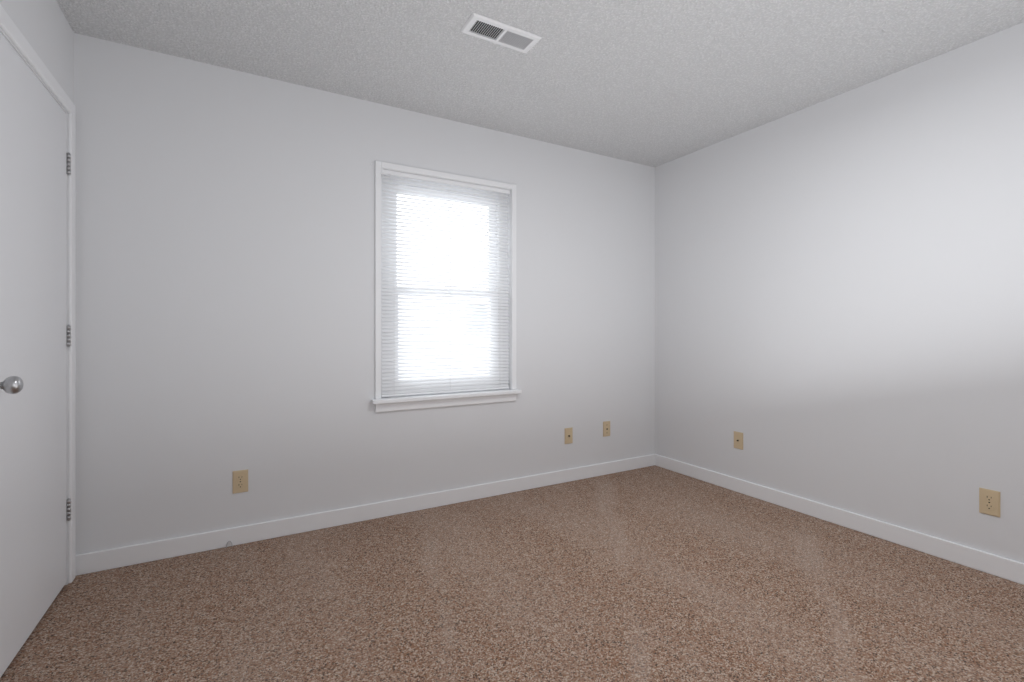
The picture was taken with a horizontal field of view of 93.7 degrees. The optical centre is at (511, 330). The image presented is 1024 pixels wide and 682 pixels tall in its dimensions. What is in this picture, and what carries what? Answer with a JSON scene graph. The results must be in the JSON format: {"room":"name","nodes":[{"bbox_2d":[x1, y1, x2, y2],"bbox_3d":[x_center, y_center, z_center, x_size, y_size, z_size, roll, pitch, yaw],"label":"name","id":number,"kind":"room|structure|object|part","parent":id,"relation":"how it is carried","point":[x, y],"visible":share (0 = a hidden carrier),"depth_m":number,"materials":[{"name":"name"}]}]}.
{"room":"empty bedroom","nodes":[
{"label":"empty bedroom","id":0,"kind":"room"},
{"bbox_2d":[0,0,73,103],"bbox_3d":[-1.108,-0.120,0.493,0.140,2.440,3.749,0,0,-29],"label":"wall","id":1,"kind":"structure","parent":0,"point":[45,29],"depth_m":1.88,"materials":[{"name":"white paint"}]},
{"bbox_2d":[0,32,70,677],"bbox_3d":[-1.713,0.075,1.738,0.108,2.025,0.816,0,0,-29],"label":"door","id":2,"kind":"structure","parent":1,"relation":"in","point":[33,349],"depth_m":1.73,"materials":[{"name":"white wood"}]},
{"bbox_3d":[-1.531,0.165,1.452,0.074,0.065,0.065,0,0,-29],"label":"knob","id":3,"kind":"part","parent":2,"relation":"part of","materials":[{"name":"silver metal"}]},
{"bbox_3d":[-1.936,-0.723,2.072,0.047,0.097,0.015,0,0,-29],"label":"door hinge","id":4,"kind":"part","parent":2,"relation":"part of","materials":[{"name":"silver metal"}]},
{"bbox_3d":[-1.936,0.022,2.072,0.047,0.097,0.015,0,0,-29],"label":"door hinge","id":5,"kind":"part","parent":2,"relation":"part of","materials":[{"name":"silver metal"}]},
{"bbox_3d":[-1.936,0.775,2.072,0.047,0.097,0.015,0,0,-29],"label":"door hinge","id":6,"kind":"part","parent":2,"relation":"part of","materials":[{"name":"silver metal"}]},
{"bbox_2d":[0,4,74,584],"bbox_3d":[-1.781,0.049,1.694,0.153,2.102,0.937,0,0,-29],"label":"door frame","id":7,"kind":"structure","parent":1,"relation":"attached to","point":[11,30],"depth_m":2.09,"materials":[{"name":"white wood"}]},
{"bbox_2d":[74,33,654,554],"bbox_3d":[-0.433,-0.120,3.109,3.891,2.440,0.140,0,0,-29],"label":"wall","id":8,"kind":"structure","parent":0,"point":[224,273],"depth_m":2.58,"materials":[{"name":"white paint"}]},
{"bbox_2d":[233,469,247,493],"bbox_3d":[-1.401,0.778,2.476,0.070,0.114,0.008,0,0,-29],"label":"outlet","id":9,"kind":"object","parent":8,"relation":"attached to","point":[240,481],"visible":1,"depth_m":2.47,"materials":[{"name":"beige plastic"}]},
{"bbox_2d":[75,454,654,575],"bbox_3d":[-0.396,1.054,3.042,3.611,0.092,0.013,0,0,-29],"label":"baseboard","id":10,"kind":"structure","parent":8,"relation":"attached to","point":[97,561],"depth_m":2.67,"materials":[{"name":"white wood"}]},
{"bbox_2d":[375,161,515,411],"bbox_3d":[-0.421,-0.259,3.106,0.952,1.474,0.156,0,0,-29],"label":"window","id":11,"kind":"structure","parent":8,"relation":"in","point":[501,373],"depth_m":3.05,"materials":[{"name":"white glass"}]},
{"bbox_3d":[-0.442,-0.569,3.143,0.750,0.682,0.028,0,0,-29],"label":"window sash upper","id":12,"kind":"part","parent":11,"relation":"part of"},
{"bbox_3d":[-0.426,0.049,3.115,0.750,0.622,0.028,0,0,-29],"label":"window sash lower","id":13,"kind":"part","parent":11,"relation":"part of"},
{"bbox_3d":[-0.434,-0.280,3.129,0.880,1.360,0.073,0,0,-29],"label":"window frame vinyl","id":14,"kind":"part","parent":11,"relation":"part of","materials":[{"name":"white plastic"}]},
{"bbox_3d":[-0.401,0.388,3.070,0.866,0.013,0.022,0,0,-29],"label":"window blind bottom rail","id":15,"kind":"part","parent":11,"relation":"part of","materials":[{"name":"white plastic"}]},
{"bbox_2d":[381,169,509,194],"bbox_3d":[-0.401,-0.945,3.070,0.876,0.030,0.032,0,0,-29],"label":"blind headrail","id":16,"kind":"object","parent":11,"relation":"attached to","point":[440,181],"visible":0.88,"depth_m":3.04,"materials":[{"name":"white plastic"}]},
{"bbox_3d":[-0.387,0.452,3.045,0.952,0.052,0.016,0,0,-29],"label":"window sill apron","id":17,"kind":"part","parent":11,"relation":"part of","materials":[{"name":"white wood"}]},
{"bbox_2d":[371,389,521,403],"bbox_3d":[-0.379,0.413,3.032,0.996,0.026,0.054,0,0,-29],"label":"window sill","id":18,"kind":"structure","parent":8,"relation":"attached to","point":[438,397],"depth_m":2.98,"materials":[{"name":"white wood"}]},
{"bbox_2d":[565,427,572,443],"bbox_3d":[0.417,0.767,3.500,0.070,0.114,0.016,0,0,-29],"label":"outlet","id":19,"kind":"object","parent":8,"relation":"attached to","point":[568,435],"visible":1,"depth_m":3.50,"materials":[{"name":"beige plastic"}]},
{"bbox_2d":[603,421,609,436],"bbox_3d":[0.727,0.752,3.680,0.070,0.114,0.008,0,0,-29],"label":"outlet","id":20,"kind":"object","parent":8,"relation":"attached to","point":[606,428],"visible":1,"depth_m":3.68,"materials":[{"name":"beige plastic"}]},
{"bbox_2d":[0,465,1023,681],"bbox_3d":[0.524,1.150,1.416,3.891,0.100,4.029,0,0,-29],"label":"floor","id":21,"kind":"structure","parent":0,"point":[654,573],"depth_m":1.93,"materials":[{"name":"brown carpet"}]},
{"bbox_2d":[56,0,1023,166],"bbox_3d":[0.524,-1.390,1.416,3.891,0.100,4.029,0,0,-29],"label":"ceiling","id":22,"kind":"structure","parent":0,"point":[653,83],"depth_m":2.30,"materials":[{"name":"white paint"}]},
{"bbox_2d":[460,12,541,52],"bbox_3d":[-0.048,-1.335,2.167,0.345,0.010,0.142,0,0,-29],"label":"ceiling vent","id":23,"kind":"object","parent":22,"relation":"in","point":[494,31],"visible":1,"depth_m":2.15,"materials":[{"name":"white metal"}]},
{"bbox_2d":[655,22,1023,562],"bbox_3d":[2.191,-0.120,2.279,0.140,2.440,3.889,0,0,-29],"label":"wall","id":24,"kind":"structure","parent":0,"point":[839,301],"depth_m":2.61,"materials":[{"name":"white paint"}]},
{"bbox_2d":[734,431,742,449],"bbox_3d":[1.539,0.748,3.272,0.016,0.114,0.070,0,0,-29],"label":"outlet","id":25,"kind":"object","parent":24,"relation":"attached to","point":[738,440],"visible":1,"depth_m":3.27,"materials":[{"name":"beige plastic"}]},
{"bbox_2d":[655,454,1023,584],"bbox_3d":[2.093,1.054,2.296,0.013,0.092,3.736,0,0,-29],"label":"baseboard","id":26,"kind":"structure","parent":24,"relation":"attached to","point":[998,566],"depth_m":2.59,"materials":[{"name":"white wood"}]},
{"bbox_2d":[979,487,999,516],"bbox_3d":[2.164,0.778,2.176,0.008,0.114,0.070,0,0,-29],"label":"duplex electrical outlet","id":27,"kind":"object","parent":24,"relation":"attached to","point":[989,502],"visible":1,"depth_m":2.17,"materials":[{"name":"beige plastic"}]},
{"label":"outside","id":28,"kind":"structure","parent":0,"visible":0},
{"bbox_2d":[397,194,488,378],"bbox_3d":[-0.842,-0.400,3.831,7.611,5.000,0.001,0,0,-30],"label":"sky","id":29,"kind":"structure","parent":28,"point":[439,269],"depth_m":3.96,"materials":[{"name":"white"}]},
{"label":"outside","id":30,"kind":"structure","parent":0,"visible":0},
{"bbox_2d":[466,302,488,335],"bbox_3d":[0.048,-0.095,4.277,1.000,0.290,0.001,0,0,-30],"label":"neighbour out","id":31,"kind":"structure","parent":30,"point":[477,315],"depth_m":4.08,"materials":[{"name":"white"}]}
]}

